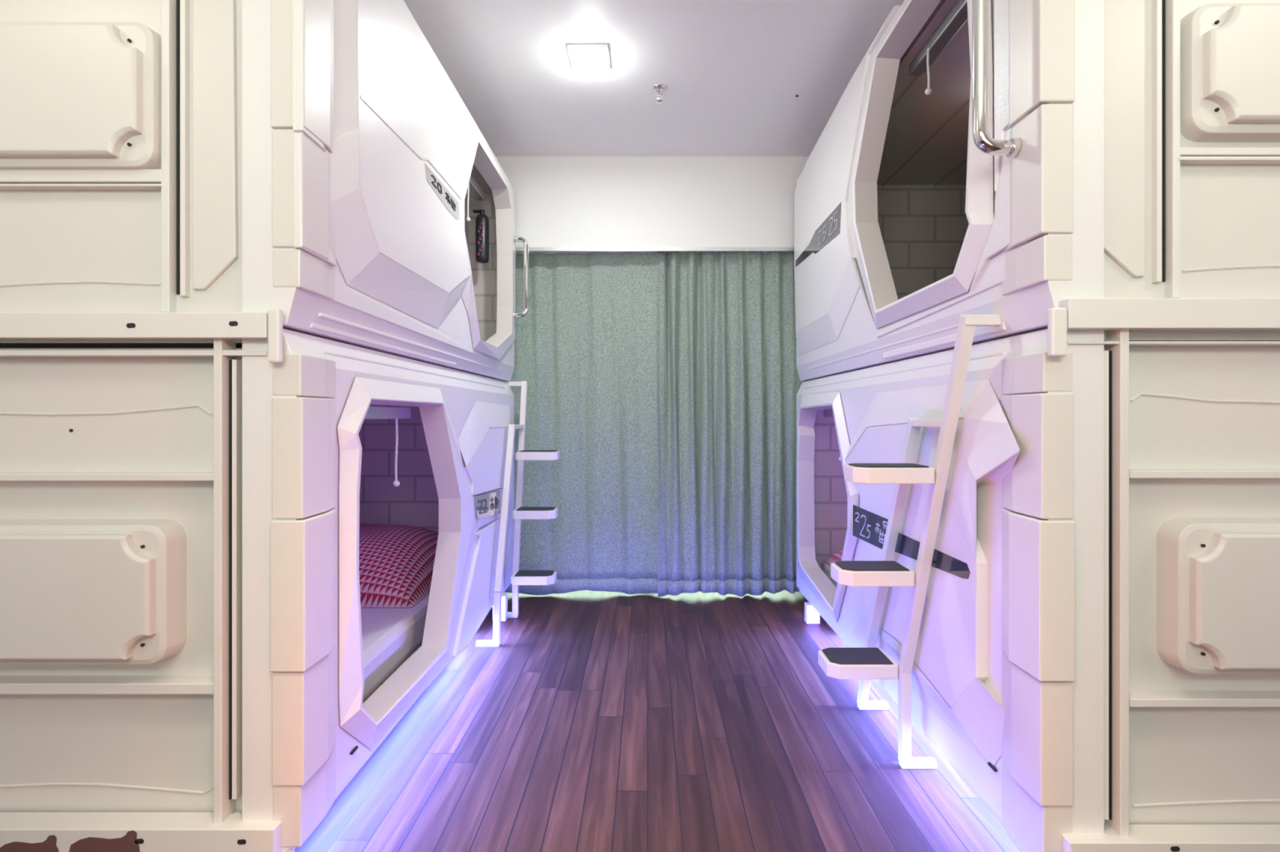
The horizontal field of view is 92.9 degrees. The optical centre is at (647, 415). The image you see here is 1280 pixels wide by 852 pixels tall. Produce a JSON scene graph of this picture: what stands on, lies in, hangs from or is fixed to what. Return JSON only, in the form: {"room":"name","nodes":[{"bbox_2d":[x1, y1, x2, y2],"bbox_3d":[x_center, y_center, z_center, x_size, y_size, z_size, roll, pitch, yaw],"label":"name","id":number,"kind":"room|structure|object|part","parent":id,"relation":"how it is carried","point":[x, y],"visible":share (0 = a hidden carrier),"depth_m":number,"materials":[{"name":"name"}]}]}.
{"room":"dormitory","nodes":[
{"label":"dormitory","id":0,"kind":"room"},
{"bbox_2d":[495,156,808,253],"bbox_3d":[0.000,-1.302,3.860,4.600,0.607,0.480,0,0,0],"label":"wall","id":1,"kind":"structure","parent":0,"point":[560,202],"depth_m":3.62,"materials":[{"name":"white paint"}]},
{"bbox_2d":[515,247,794,251],"bbox_3d":[0.000,-0.989,3.612,4.400,0.022,0.015,0,0,0],"label":"trim","id":2,"kind":"structure","parent":1,"relation":"attached to","point":[517,249],"depth_m":3.60,"materials":[{"name":"silver metal"}]},
{"bbox_3d":[0.000,-1.052,3.725,2.200,0.025,0.050,0,0,0],"label":"rail","id":3,"kind":"object","parent":1,"relation":"attached to","visible":0},
{"bbox_2d":[504,252,658,595],"bbox_3d":[-0.471,0.027,3.730,1.110,2.134,0.057,0,0,0],"label":"curtain","id":4,"kind":"object","parent":3,"relation":"hanging from","point":[585,343],"visible":0.77,"depth_m":3.73,"materials":[{"name":"green fabric"}]},
{"bbox_2d":[656,251,804,597],"bbox_3d":[0.555,0.027,3.705,1.001,2.134,0.100,0,0,1],"label":"curtain","id":5,"kind":"object","parent":3,"relation":"hanging from","point":[729,383],"visible":0.84,"depth_m":3.69,"materials":[{"name":"green fabric"}]},
{"bbox_2d":[404,0,904,156],"bbox_3d":[0.000,-1.575,0.510,4.600,0.060,6.220,0,0,0],"label":"ceiling","id":6,"kind":"structure","parent":0,"point":[732,72],"depth_m":2.71,"materials":[{"name":"white paint"}]},
{"bbox_2d":[567,44,610,74],"bbox_3d":[-0.250,-1.522,2.610,0.173,0.044,0.170,0,0,0],"label":"ceiling light","id":7,"kind":"object","parent":6,"relation":"attached to","point":[585,59],"visible":1,"depth_m":2.57,"materials":[{"name":"white plastic"}]},
{"bbox_2d":[573,50,604,74],"bbox_3d":[-0.250,-1.522,2.610,0.120,0.044,0.120,0,0,0],"label":"diffuser","id":8,"kind":"object","parent":7,"relation":"attached to","point":[585,62],"depth_m":2.58,"materials":[{"name":"white plastic"}]},
{"bbox_2d":[652,83,666,103],"bbox_3d":[0.055,-1.510,2.860,0.068,0.070,0.068,0,0,0],"label":"sprinkler","id":9,"kind":"object","parent":6,"relation":"attached to","point":[659,88],"visible":1,"depth_m":2.85,"materials":[{"name":"silver metal"}]},
{"bbox_2d":[294,578,1021,851],"bbox_3d":[0.000,1.130,0.775,4.600,0.060,6.750,0,0,0],"label":"floor","id":10,"kind":"structure","parent":0,"point":[597,721],"depth_m":2.00,"materials":[{"name":"laminate"}]},
{"bbox_2d":[0,328,514,851],"bbox_3d":[-1.435,0.452,2.446,1.372,1.297,2.268,0,0,0],"label":"pod","id":11,"kind":"object","parent":10,"relation":"on","point":[181,656],"visible":0.96,"depth_m":1.40,"materials":[{"name":"white plastic"}]},
{"bbox_3d":[-1.501,0.608,1.375,1.073,0.024,0.045,0,0,0],"label":"frame rail","id":12,"kind":"part","parent":11,"relation":"part of","materials":[{"name":"white paint"}]},
{"bbox_3d":[-1.501,0.137,1.375,1.073,0.016,0.045,0,0,0],"label":"frame rail","id":13,"kind":"part","parent":11,"relation":"part of","materials":[{"name":"white paint"}]},
{"bbox_3d":[-1.425,0.407,1.401,1.190,1.125,0.012,0,0,0],"label":"panel","id":14,"kind":"part","parent":11,"relation":"part of","materials":[{"name":"white plastic"}]},
{"bbox_3d":[-1.442,-0.140,1.369,1.189,0.013,0.036,0,0,0],"label":"rail","id":15,"kind":"part","parent":11,"relation":"part of","materials":[{"name":"white paint"}]},
{"bbox_3d":[-0.954,0.371,1.372,0.018,1.085,0.050,0,0,0],"label":"frame post","id":16,"kind":"part","parent":11,"relation":"part of","materials":[{"name":"white paint"}]},
{"bbox_2d":[0,0,528,381],"bbox_3d":[-1.357,-0.763,2.446,1.361,1.185,2.268,0,0,0],"label":"pod","id":17,"kind":"object","parent":11,"relation":"on","point":[171,170],"visible":1,"depth_m":1.38,"materials":[{"name":"white plastic"}]},
{"bbox_3d":[-1.559,-0.530,1.363,0.957,0.040,0.028,0,0,0],"label":"frame rail","id":18,"kind":"part","parent":17,"relation":"part of","materials":[{"name":"white paint"}]},
{"bbox_3d":[-1.425,-0.776,1.381,1.190,1.147,0.012,0,0,0],"label":"panel","id":19,"kind":"part","parent":17,"relation":"part of","materials":[{"name":"white plastic"}]},
{"bbox_3d":[-1.075,-0.621,1.365,0.018,0.780,0.024,0,0,0],"label":"frame post","id":20,"kind":"part","parent":17,"relation":"part of","materials":[{"name":"white paint"}]},
{"bbox_3d":[-0.974,-0.652,1.371,0.098,0.736,0.012,0,0,0],"label":"raised panel","id":21,"kind":"part","parent":17,"relation":"part of","materials":[{"name":"white plastic"}]},
{"bbox_2d":[267,308,283,363],"bbox_3d":[-0.815,-0.175,1.332,0.026,0.118,0.018,0,0,0],"label":"plate","id":22,"kind":"object","parent":17,"relation":"attached to","point":[275,316],"visible":1,"depth_m":1.32,"materials":[{"name":"white paint"}]},
{"bbox_3d":[-0.799,-0.812,1.437,0.076,1.052,0.180,0,0,0],"label":"corner moulding","id":23,"kind":"part","parent":17,"relation":"part of","materials":[{"name":"white plastic"}]},
{"bbox_3d":[-0.880,-1.063,2.980,0.021,0.222,0.022,0,0,0],"label":"pull cord","id":24,"kind":"part","parent":17,"relation":"part of","materials":[{"name":"white fabric"}]},
{"bbox_2d":[466,174,484,200],"bbox_3d":[-0.910,-1.191,2.988,0.050,0.043,0.637,0,0,0],"label":"roller blind","id":25,"kind":"object","parent":17,"relation":"hanging from","point":[475,190],"depth_m":3.18,"materials":[{"name":"white fabric"}]},
{"bbox_2d":[472,209,488,263],"bbox_3d":[-0.929,-1.002,3.402,0.080,0.295,0.074,0,0,39],"label":"canister","id":26,"kind":"object","parent":17,"relation":"hanging from","point":[482,220],"visible":1,"depth_m":3.37,"materials":[{"name":"black plastic"}]},
{"bbox_3d":[-0.767,-0.797,2.979,0.031,1.014,1.081,0,0,0],"label":"opening frame","id":27,"kind":"part","parent":17,"relation":"part of","materials":[{"name":"white plastic"}]},
{"bbox_3d":[-0.721,-0.788,3.460,0.088,0.462,0.029,0,0,0],"label":"grab handle","id":28,"kind":"part","parent":17,"relation":"part of","materials":[{"name":"silver metal"}]},
{"bbox_3d":[-0.798,0.412,1.436,0.078,1.102,0.182,0,0,0],"label":"corner moulding","id":29,"kind":"part","parent":11,"relation":"part of","materials":[{"name":"white plastic"}]},
{"bbox_2d":[364,405,410,419],"bbox_3d":[-0.910,-0.010,1.948,0.050,0.043,0.656,0,0,0],"label":"roller blind","id":30,"kind":"object","parent":11,"relation":"hanging from","point":[373,412],"depth_m":2.07,"materials":[{"name":"white fabric"}]},
{"bbox_2d":[360,593,429,701],"bbox_3d":[-1.427,0.850,2.474,1.045,0.149,2.073,0,0,0],"label":"mattress","id":31,"kind":"object","parent":11,"relation":"in","point":[389,635],"visible":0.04,"depth_m":2.23,"materials":[{"name":"grey fabric"}]},
{"bbox_2d":[359,524,438,608],"bbox_3d":[-1.400,0.655,2.925,0.900,0.240,0.950,0,0,0],"label":"pillow","id":32,"kind":"object","parent":31,"relation":"on","point":[397,562],"visible":0.41,"depth_m":2.62,"materials":[{"name":"red fabric"}]},
{"bbox_3d":[-0.880,0.127,2.130,0.021,0.242,0.022,0,0,0],"label":"pull cord","id":33,"kind":"part","parent":11,"relation":"part of","materials":[{"name":"white fabric"}]},
{"bbox_3d":[-0.765,0.436,2.186,0.032,1.081,1.313,0,0,0],"label":"opening frame","id":34,"kind":"part","parent":11,"relation":"part of","materials":[{"name":"white plastic"}]},
{"bbox_3d":[-0.795,1.032,3.275,0.070,0.135,0.050,0,0,0],"label":"pod leg","id":35,"kind":"part","parent":11,"relation":"part of","materials":[{"name":"white paint"}]},
{"bbox_2d":[475,381,559,647],"bbox_3d":[-0.654,0.449,3.235,0.335,1.303,0.689,0,0,0],"label":"ladder","id":36,"kind":"object","parent":10,"relation":"on","point":[518,577],"visible":0.99,"depth_m":3.19,"materials":[{"name":"white metal"}]},
{"bbox_3d":[-0.722,0.567,3.072,0.030,1.044,0.363,0,0,0],"label":"rail","id":37,"kind":"part","parent":36,"relation":"part of","materials":[{"name":"white metal"}]},
{"bbox_3d":[-0.722,0.443,3.442,0.030,1.291,0.274,0,0,0],"label":"rail","id":38,"kind":"part","parent":36,"relation":"part of","materials":[{"name":"white metal"}]},
{"bbox_2d":[817,314,1000,768],"bbox_3d":[0.738,0.422,1.905,0.335,1.356,0.787,0,0,0],"label":"ladder","id":39,"kind":"object","parent":10,"relation":"on","point":[867,664],"visible":0.98,"depth_m":1.81,"materials":[{"name":"white metal"}]},
{"bbox_3d":[0.805,0.548,2.058,0.030,1.087,0.482,0,0,0],"label":"rail","id":40,"kind":"part","parent":39,"relation":"part of","materials":[{"name":"white metal"}]},
{"bbox_3d":[0.805,0.416,1.716,0.030,1.344,0.408,0,0,0],"label":"rail","id":41,"kind":"part","parent":39,"relation":"part of","materials":[{"name":"white metal"}]},
{"bbox_2d":[795,328,1279,851],"bbox_3d":[1.443,0.452,2.404,1.239,1.297,2.272,0,0,0],"label":"pod","id":42,"kind":"object","parent":10,"relation":"on","point":[1096,660],"visible":0.95,"depth_m":1.35,"materials":[{"name":"white plastic"}]},
{"bbox_3d":[0.875,1.050,3.235,0.070,0.100,0.050,0,0,0],"label":"pod leg","id":43,"kind":"part","parent":42,"relation":"part of","materials":[{"name":"white paint"}]},
{"bbox_3d":[0.845,0.412,3.002,0.032,1.060,1.047,0,0,0],"label":"opening frame","id":44,"kind":"part","parent":42,"relation":"part of","materials":[{"name":"white plastic"}]},
{"bbox_2d":[823,408,833,417],"bbox_3d":[0.990,-0.014,3.028,0.050,0.043,0.633,0,0,0],"label":"roller blind","id":45,"kind":"object","parent":42,"relation":"hanging from","point":[827,413],"depth_m":3.24,"materials":[{"name":"white fabric"}]},
{"bbox_2d":[822,559,837,588],"bbox_3d":[1.468,0.884,2.431,0.965,0.149,2.078,0,0,0],"label":"mattress","id":46,"kind":"object","parent":42,"relation":"in","point":[826,567],"visible":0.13,"depth_m":3.33,"materials":[{"name":"grey fabric"}]},
{"bbox_2d":[824,550,843,565],"bbox_3d":[1.295,0.734,3.100,0.610,0.152,0.600,0,0,0],"label":"pillow","id":47,"kind":"object","parent":46,"relation":"on","point":[837,557],"visible":0.02,"depth_m":3.28,"materials":[{"name":"red fabric"}]},
{"bbox_2d":[794,0,1279,381],"bbox_3d":[1.383,-0.796,2.404,1.274,1.223,2.272,0,0,0],"label":"pod","id":48,"kind":"object","parent":42,"relation":"on","point":[1114,164],"visible":0.98,"depth_m":1.33,"materials":[{"name":"white plastic"}]},
{"bbox_3d":[0.844,-0.868,2.068,0.030,1.080,1.129,0,0,0],"label":"opening frame","id":49,"kind":"part","parent":48,"relation":"part of","materials":[{"name":"white plastic"}]},
{"bbox_3d":[0.960,-1.180,2.080,0.021,0.162,0.022,0,0,0],"label":"pull cord","id":50,"kind":"part","parent":48,"relation":"part of","materials":[{"name":"white plastic"}]},
{"bbox_2d":[908,0,968,75],"bbox_3d":[0.990,-1.277,1.931,0.050,0.043,0.640,0,0,0],"label":"roller blind","id":51,"kind":"object","parent":48,"relation":"hanging from","point":[957,15],"depth_m":2.03,"materials":[{"name":"white fabric"}]},
{"bbox_3d":[0.796,-0.872,1.395,0.098,0.548,0.033,0,0,0],"label":"grab handle","id":52,"kind":"part","parent":48,"relation":"part of","materials":[{"name":"silver metal"}]},
{"bbox_3d":[0.879,-0.830,1.393,0.076,1.077,0.180,0,0,0],"label":"corner moulding","id":53,"kind":"part","parent":48,"relation":"part of","materials":[{"name":"white plastic"}]},
{"bbox_2d":[1047,307,1066,356],"bbox_3d":[0.867,-0.177,1.288,0.034,0.104,0.018,0,0,0],"label":"plate","id":54,"kind":"object","parent":48,"relation":"attached to","point":[1056,317],"visible":1,"depth_m":1.28,"materials":[{"name":"white paint"}]},
{"bbox_3d":[1.033,-0.645,1.327,0.097,0.684,0.012,0,0,0],"label":"raised panel","id":55,"kind":"part","parent":48,"relation":"part of","materials":[{"name":"white plastic"}]},
{"bbox_3d":[1.139,-0.616,1.321,0.016,0.724,0.024,0,0,0],"label":"frame post","id":56,"kind":"part","parent":48,"relation":"part of","materials":[{"name":"white paint"}]},
{"bbox_3d":[1.465,-0.791,1.337,1.110,1.177,0.012,0,0,0],"label":"panel","id":57,"kind":"part","parent":48,"relation":"part of","materials":[{"name":"white plastic"}]},
{"bbox_3d":[1.561,-0.564,1.319,0.837,0.029,0.028,0,0,0],"label":"frame rail","id":58,"kind":"part","parent":48,"relation":"part of","materials":[{"name":"white paint"}]},
{"bbox_3d":[0.878,0.430,1.391,0.078,1.137,0.182,0,0,0],"label":"corner moulding","id":59,"kind":"part","parent":42,"relation":"part of","materials":[{"name":"white plastic"}]},
{"bbox_3d":[1.023,0.369,1.326,0.019,1.115,0.047,0,0,0],"label":"frame post","id":60,"kind":"part","parent":42,"relation":"part of","materials":[{"name":"white paint"}]},
{"bbox_3d":[1.441,-0.158,1.325,1.073,0.007,0.036,0,0,0],"label":"rail","id":61,"kind":"part","parent":42,"relation":"part of","materials":[{"name":"white paint"}]},
{"bbox_3d":[1.465,0.422,1.353,1.110,1.155,0.012,0,0,0],"label":"panel","id":62,"kind":"part","parent":42,"relation":"part of","materials":[{"name":"white plastic"}]},
{"bbox_3d":[1.508,0.619,1.329,0.941,0.018,0.042,0,0,0],"label":"frame rail","id":63,"kind":"part","parent":42,"relation":"part of","materials":[{"name":"white paint"}]},
{"bbox_3d":[1.508,0.127,1.329,0.941,0.016,0.042,0,0,0],"label":"frame rail","id":64,"kind":"part","parent":42,"relation":"part of","materials":[{"name":"white paint"}]}
]}

